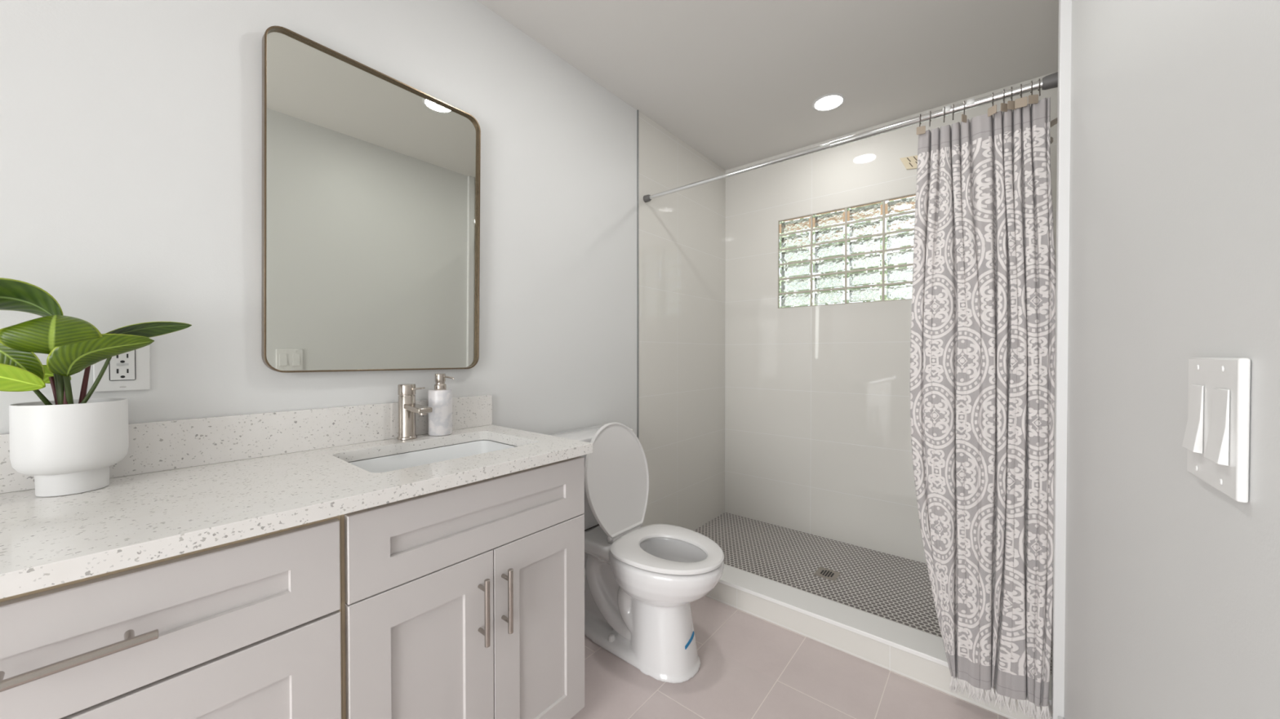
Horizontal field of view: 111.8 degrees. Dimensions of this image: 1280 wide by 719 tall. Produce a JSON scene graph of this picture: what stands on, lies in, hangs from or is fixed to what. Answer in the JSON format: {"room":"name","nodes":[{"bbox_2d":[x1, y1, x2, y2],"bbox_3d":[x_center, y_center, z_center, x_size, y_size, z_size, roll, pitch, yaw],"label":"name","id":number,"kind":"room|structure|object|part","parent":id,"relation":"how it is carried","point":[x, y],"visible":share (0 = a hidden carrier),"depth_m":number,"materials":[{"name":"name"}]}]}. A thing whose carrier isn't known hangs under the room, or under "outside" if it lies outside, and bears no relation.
{"room":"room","nodes":[
{"label":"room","id":0,"kind":"room"},
{"bbox_2d":[0,0,725,575],"bbox_3d":[-0.720,-0.100,1.534,0.104,2.440,4.273,1,1,39],"label":"wall","id":1,"kind":"structure","parent":0,"point":[131,131],"depth_m":1.31,"materials":[{"name":"white paint"}]},
{"bbox_2d":[93,344,150,391],"bbox_3d":[-1.130,0.012,0.947,0.009,0.114,0.080,1,1,39],"label":"wall outlet","id":2,"kind":"object","parent":1,"relation":"attached to","point":[130,371],"visible":0.62,"depth_m":0.95,"materials":[{"name":"white plastic"}]},
{"bbox_2d":[110,350,135,380],"bbox_3d":[-1.128,0.011,0.945,0.002,0.067,0.035,1,1,39],"label":"receptacle","id":3,"kind":"object","parent":2,"relation":"attached to","point":[122,366],"depth_m":0.95,"materials":[{"name":"white plastic"}]},
{"bbox_2d":[0,395,492,493],"bbox_3d":[-1.047,0.196,1.042,0.019,0.112,1.532,1,1,39],"label":"backsplash","id":4,"kind":"structure","parent":1,"relation":"attached to","point":[167,445],"depth_m":1.10,"materials":[{"name":"white stone"}]},
{"bbox_2d":[262,25,480,373],"bbox_3d":[-0.780,-0.417,1.347,0.029,0.902,0.600,1,1,39],"label":"wall mirror","id":5,"kind":"object","parent":1,"relation":"attached to","point":[371,180],"visible":1,"depth_m":1.29,"materials":[{"name":"brown metal"}]},
{"bbox_2d":[636,109,639,439],"bbox_3d":[-0.011,-0.110,2.324,0.006,2.440,0.006,1,1,39],"label":"trim","id":6,"kind":"structure","parent":1,"relation":"attached to","point":[637,109],"depth_m":2.32,"materials":[{"name":"grey metal"}]},
{"bbox_2d":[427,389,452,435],"bbox_3d":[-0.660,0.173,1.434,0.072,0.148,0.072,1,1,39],"label":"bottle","id":7,"kind":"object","parent":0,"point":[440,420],"depth_m":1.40,"materials":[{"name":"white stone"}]},
{"bbox_2d":[477,0,1058,170],"bbox_3d":[0.011,-1.364,0.924,1.989,0.100,4.273,1,1,39],"label":"ceiling","id":8,"kind":"structure","parent":0,"point":[739,82],"depth_m":1.88,"materials":[{"name":"white paint"}]},
{"bbox_2d":[812,93,845,111],"bbox_3d":[0.975,-1.327,2.240,0.158,0.004,0.158,1,1,39],"label":"recessed light","id":9,"kind":"object","parent":8,"relation":"in","point":[828,102],"visible":1,"depth_m":2.23,"materials":[{"name":"white paint"}]},
{"bbox_2d":[570,512,1052,718],"bbox_3d":[-0.008,1.171,0.969,1.939,0.110,4.273,1,1,39],"label":"floor","id":10,"kind":"structure","parent":0,"point":[752,667],"depth_m":1.61,"materials":[{"name":"beige tile"}]},
{"bbox_2d":[0,515,342,718],"bbox_3d":[-0.944,0.708,0.733,0.573,0.842,0.623,1,1,39],"label":"base cabinet","id":11,"kind":"object","parent":10,"relation":"on","point":[249,628],"visible":0.95,"depth_m":0.66,"materials":[{"name":"grey paint"}]},
{"bbox_3d":[-0.739,0.387,0.559,0.040,0.013,0.156,1,1,39],"label":"handle","id":12,"kind":"part","parent":11,"relation":"part of","materials":[{"name":"silver metal"}]},
{"bbox_3d":[-0.759,0.620,0.582,0.018,0.288,0.610,1,1,39],"label":"drawer","id":13,"kind":"part","parent":11,"relation":"part of","materials":[{"name":"grey paint"}]},
{"bbox_2d":[340,456,584,718],"bbox_3d":[-0.552,0.702,1.215,0.573,0.842,0.618,1,1,39],"label":"vanity cabinet","id":14,"kind":"object","parent":10,"relation":"on","point":[467,601],"visible":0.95,"depth_m":1.01,"materials":[{"name":"grey paint"}]},
{"bbox_2d":[0,395,592,599],"bbox_3d":[-0.839,0.213,0.873,0.555,0.142,1.532,1,1,39],"label":"countertop","id":15,"kind":"structure","parent":14,"relation":"on","point":[180,486],"depth_m":0.90,"materials":[{"name":"white stone"}]},
{"bbox_2d":[0,277,191,497],"bbox_3d":[-1.108,0.055,0.834,0.140,0.400,0.322,0,1,25],"label":"potted plant","id":16,"kind":"object","parent":15,"relation":"on","point":[69,446],"visible":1,"depth_m":0.81,"materials":[{"name":"green plant"}]},
{"bbox_3d":[-1.117,0.073,0.812,0.009,0.068,0.046,0,1,-5],"label":"stem","id":17,"kind":"part","parent":16,"relation":"part of","materials":[{"name":"green plant"}]},
{"bbox_3d":[-1.118,0.069,0.830,0.020,0.073,0.008,0,1,-5],"label":"stem","id":18,"kind":"part","parent":16,"relation":"part of","materials":[{"name":"red"}]},
{"bbox_3d":[-1.112,0.026,0.824,0.011,0.158,0.025,0,1,10],"label":"stem","id":19,"kind":"part","parent":16,"relation":"part of","materials":[{"name":"green"}]},
{"bbox_3d":[-1.101,0.042,0.824,0.009,0.125,0.019,0,1,-25],"label":"stem","id":20,"kind":"part","parent":16,"relation":"part of","materials":[{"name":"green plant"}]},
{"bbox_3d":[-1.097,0.061,0.829,0.009,0.087,0.010,1,1,39],"label":"stem","id":21,"kind":"part","parent":16,"relation":"part of","materials":[{"name":"red"}]},
{"bbox_3d":[-1.089,0.062,0.825,0.009,0.087,0.032,-1,1,-37],"label":"stem","id":22,"kind":"part","parent":16,"relation":"part of","materials":[{"name":"green plant"}]},
{"bbox_3d":[-1.104,0.168,0.844,0.140,0.172,0.140,1,1,39],"label":"pot","id":23,"kind":"part","parent":16,"relation":"part of","materials":[{"name":"white ceramic"}]},
{"bbox_3d":[-1.094,0.051,0.853,0.009,0.107,0.020,0,1,14],"label":"stem","id":24,"kind":"part","parent":16,"relation":"part of","materials":[{"name":"red"}]},
{"bbox_3d":[-1.075,0.039,0.856,0.057,0.134,0.007,-1,1,-36],"label":"stem","id":25,"kind":"part","parent":16,"relation":"part of","materials":[{"name":"green plant"}]},
{"bbox_2d":[397,383,432,439],"bbox_3d":[-0.691,0.163,1.330,0.154,0.170,0.058,1,1,39],"label":"faucet","id":26,"kind":"object","parent":15,"relation":"on","point":[407,406],"visible":1,"depth_m":1.34,"materials":[{"name":"silver metal"}]},
{"bbox_3d":[-0.678,0.147,1.316,0.117,0.021,0.041,1,1,39],"label":"spout","id":27,"kind":"part","parent":26,"relation":"part of","materials":[{"name":"silver metal"}]},
{"bbox_3d":[-0.691,0.091,1.348,0.046,0.009,0.012,0,1,15],"label":"lever","id":28,"kind":"part","parent":26,"relation":"part of","materials":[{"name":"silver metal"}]},
{"bbox_2d":[347,440,516,472],"bbox_3d":[-0.561,0.348,1.233,0.334,0.135,0.479,1,1,39],"label":"sink","id":29,"kind":"object","parent":15,"relation":"in","point":[421,457],"visible":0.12,"depth_m":1.34,"materials":[{"name":"white ceramic"}]},
{"bbox_2d":[427,373,454,435],"bbox_3d":[-0.660,0.147,1.434,0.074,0.200,0.072,0,1,-35],"label":"soap dispenser","id":30,"kind":"object","parent":15,"relation":"on","point":[439,398],"visible":0.99,"depth_m":1.41,"materials":[{"name":"white stone"}]},
{"bbox_3d":[-0.462,0.758,0.949,0.018,0.582,0.308,1,1,39],"label":"door","id":31,"kind":"part","parent":14,"relation":"part of","materials":[{"name":"grey paint"}]},
{"bbox_3d":[-0.366,0.379,1.063,0.018,0.169,0.613,1,1,39],"label":"drawer","id":32,"kind":"part","parent":14,"relation":"part of","materials":[{"name":"grey paint"}]},
{"bbox_3d":[-0.366,0.592,1.019,0.040,0.156,0.013,1,1,39],"label":"handle","id":33,"kind":"part","parent":14,"relation":"part of","materials":[{"name":"silver metal"}]},
{"bbox_3d":[-0.327,0.591,1.068,0.040,0.156,0.013,1,1,39],"label":"handle","id":34,"kind":"part","parent":14,"relation":"part of","materials":[{"name":"silver metal"}]},
{"bbox_3d":[-0.268,0.755,1.188,0.018,0.582,0.304,1,1,39],"label":"door","id":35,"kind":"part","parent":14,"relation":"part of","materials":[{"name":"grey paint"}]},
{"bbox_2d":[547,422,724,684],"bbox_3d":[-0.022,0.689,1.708,0.752,0.858,0.452,1,1,39],"label":"toilet","id":36,"kind":"object","parent":10,"relation":"on","point":[642,584],"visible":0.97,"depth_m":1.65,"materials":[{"name":"white ceramic"}]},
{"bbox_3d":[-0.239,0.532,1.883,0.185,0.347,0.428,1,1,39],"label":"tank","id":37,"kind":"part","parent":36,"relation":"part of","materials":[{"name":"white ceramic"}]},
{"bbox_3d":[-0.236,0.337,1.878,0.200,0.042,0.452,1,1,39],"label":"tank lid","id":38,"kind":"part","parent":36,"relation":"part of","materials":[{"name":"white ceramic"}]},
{"bbox_3d":[-0.086,0.473,1.758,0.100,0.428,0.368,1,1,39],"label":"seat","id":39,"kind":"part","parent":36,"relation":"part of","materials":[{"name":"white plastic"}]},
{"bbox_3d":[-0.011,0.914,1.703,0.726,0.407,0.360,1,1,39],"label":"bowl","id":40,"kind":"part","parent":36,"relation":"part of","materials":[{"name":"white ceramic"}]},
{"bbox_3d":[0.112,0.697,1.599,0.405,0.020,0.362,1,1,39],"label":"seat","id":41,"kind":"part","parent":36,"relation":"part of","materials":[{"name":"white plastic"}]},
{"bbox_2d":[813,566,840,581],"bbox_3d":[0.961,1.100,2.225,0.104,0.002,0.104,1,1,39],"label":"shower drain","id":42,"kind":"object","parent":10,"relation":"on","point":[822,572],"visible":1,"depth_m":2.22,"materials":[{"name":"silver metal"}]},
{"bbox_2d":[705,564,1051,718],"bbox_3d":[0.685,1.062,1.816,1.734,0.108,0.142,1,1,39],"label":"shower curb","id":43,"kind":"object","parent":10,"relation":"on","point":[917,655],"visible":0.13,"depth_m":1.66,"materials":[{"name":"stone"}]},
{"bbox_2d":[724,71,1057,564],"bbox_3d":[1.308,-0.113,2.573,1.939,2.440,0.100,1,1,39],"label":"wall","id":44,"kind":"structure","parent":0,"point":[818,442],"depth_m":2.67,"materials":[{"name":"tile"}]},
{"bbox_2d":[777,193,915,308],"bbox_3d":[1.322,-0.616,2.551,1.010,0.573,0.088,1,1,39],"label":"window","id":45,"kind":"structure","parent":44,"relation":"in","point":[862,253],"depth_m":2.57,"materials":[{"name":"clear glass"}]},
{"bbox_2d":[899,155,917,169],"bbox_3d":[1.492,-1.068,2.342,0.154,0.084,0.006,1,1,39],"label":"air vent","id":46,"kind":"object","parent":44,"relation":"in","point":[909,162],"visible":0.48,"depth_m":2.36,"materials":[{"name":"beige"}]},
{"bbox_2d":[910,97,1055,718],"bbox_3d":[1.109,0.134,1.424,0.380,1.896,0.207,1,1,39],"label":"shower curtain","id":47,"kind":"object","parent":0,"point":[983,335],"visible":0.99,"depth_m":1.39,"materials":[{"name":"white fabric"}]},
{"bbox_2d":[1063,0,1279,718],"bbox_3d":[0.280,-0.083,0.003,0.100,2.440,3.160,1,1,39],"label":"wall","id":48,"kind":"structure","parent":0,"point":[1172,581],"depth_m":0.52,"materials":[{"name":"white paint"}]},
{"bbox_2d":[1051,0,1071,718],"bbox_3d":[1.291,-0.097,1.188,0.218,2.440,0.045,1,1,39],"label":"trim","id":49,"kind":"structure","parent":48,"relation":"attached to","point":[1064,6],"depth_m":1.24,"materials":[{"name":"white paint"}]},
{"bbox_2d":[1182,357,1250,502],"bbox_3d":[0.533,0.058,0.406,0.013,0.120,0.120,1,1,39],"label":"light switch","id":50,"kind":"object","parent":48,"relation":"attached to","point":[1216,438],"visible":1,"depth_m":0.38,"materials":[{"name":"white plastic"}]},
{"bbox_3d":[1.702,-0.102,1.600,0.100,2.440,1.113,1,1,39],"label":"wall","id":51,"kind":"structure","parent":0,"visible":0},
{"bbox_2d":[643,71,1057,202],"bbox_3d":[0.701,-0.870,1.815,1.734,0.046,0.045,1,1,39],"label":"curtain rod","id":52,"kind":"object","parent":51,"relation":"attached to","point":[1049,82],"visible":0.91,"depth_m":1.61,"materials":[{"name":"silver metal"}]},
{"bbox_2d":[916,113,925,134],"bbox_3d":[1.009,-0.842,1.553,0.026,0.085,0.051,1,1,39],"label":"curtain hook","id":53,"kind":"object","parent":52,"relation":"hanging from","point":[920,130],"visible":0.95,"depth_m":1.54,"materials":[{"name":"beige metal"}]},
{"bbox_3d":[0.996,-0.813,1.537,0.027,0.027,0.002,0,1,25],"label":"plate","id":54,"kind":"part","parent":53,"relation":"part of","materials":[{"name":"beige"}]},
{"bbox_2d":[961,100,966,122],"bbox_3d":[1.103,-0.842,1.472,0.012,0.084,0.057,1,1,44],"label":"curtain hook","id":55,"kind":"object","parent":52,"relation":"hanging from","point":[963,116],"visible":0.98,"depth_m":1.46,"materials":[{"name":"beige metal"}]},
{"bbox_3d":[1.091,-0.812,1.460,0.024,0.024,0.002,0,1,-21],"label":"plate","id":56,"kind":"part","parent":55,"relation":"part of","materials":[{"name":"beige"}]},
{"bbox_2d":[987,92,996,116],"bbox_3d":[1.157,-0.841,1.428,0.020,0.085,0.056,0,1,29],"label":"curtain hook","id":57,"kind":"object","parent":52,"relation":"hanging from","point":[992,110],"visible":0.98,"depth_m":1.41,"materials":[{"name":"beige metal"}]},
{"bbox_3d":[1.148,-0.812,1.413,0.002,0.027,0.027,0,1,-16],"label":"plate","id":58,"kind":"part","parent":57,"relation":"part of","materials":[{"name":"beige"}]},
{"bbox_2d":[1000,88,1007,111],"bbox_3d":[1.184,-0.841,1.406,0.057,0.084,0.016,-1,1,-44],"label":"curtain hook","id":59,"kind":"object","parent":52,"relation":"hanging from","point":[1003,106],"visible":1,"depth_m":1.39,"materials":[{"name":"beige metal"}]},
{"bbox_3d":[1.171,-0.811,1.395,0.026,0.026,0.002,0,1,-11],"label":"plate","id":60,"kind":"part","parent":59,"relation":"part of","materials":[{"name":"beige"}]},
{"bbox_2d":[1007,86,1015,109],"bbox_3d":[1.199,-0.841,1.394,0.057,0.085,0.018,-1,1,-42],"label":"curtain hook","id":61,"kind":"object","parent":52,"relation":"hanging from","point":[1011,104],"visible":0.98,"depth_m":1.38,"materials":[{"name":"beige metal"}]},
{"bbox_3d":[1.186,-0.811,1.383,0.027,0.027,0.002,0,1,-3],"label":"plate","id":62,"kind":"part","parent":61,"relation":"part of","materials":[{"name":"beige"}]},
{"bbox_2d":[1014,84,1027,108],"bbox_3d":[1.217,-0.840,1.385,0.030,0.086,0.049,1,1,39],"label":"curtain hook","id":63,"kind":"object","parent":52,"relation":"hanging from","point":[1020,102],"visible":1,"depth_m":1.37,"materials":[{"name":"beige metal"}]},
{"bbox_3d":[1.203,-0.811,1.368,0.030,0.030,0.002,0,1,35],"label":"plate","id":64,"kind":"part","parent":63,"relation":"part of","materials":[{"name":"beige"}]},
{"bbox_2d":[1027,80,1038,104],"bbox_3d":[1.238,-0.840,1.365,0.025,0.085,0.054,1,1,39],"label":"curtain hook","id":65,"kind":"object","parent":52,"relation":"hanging from","point":[1032,99],"visible":1,"depth_m":1.35,"materials":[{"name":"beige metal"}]},
{"bbox_3d":[1.225,-0.811,1.350,0.027,0.027,0.002,0,1,11],"label":"plate","id":66,"kind":"part","parent":65,"relation":"part of","materials":[{"name":"beige"}]},
{"bbox_2d":[1037,78,1040,96],"bbox_3d":[1.252,-0.850,1.359,0.004,0.065,0.045,0,1,38],"label":"curtain hook","id":67,"kind":"object","parent":52,"relation":"hanging from","point":[1039,90],"visible":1,"depth_m":1.35,"materials":[{"name":"silver metal"}]},
{"bbox_2d":[1050,117,1057,143],"bbox_3d":[1.585,-0.416,1.671,0.175,1.036,0.150,1,1,39],"label":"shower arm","id":68,"kind":"object","parent":51,"relation":"attached to","point":[1054,122],"visible":0.11,"depth_m":1.66,"materials":[{"name":"silver metal"}]}
]}

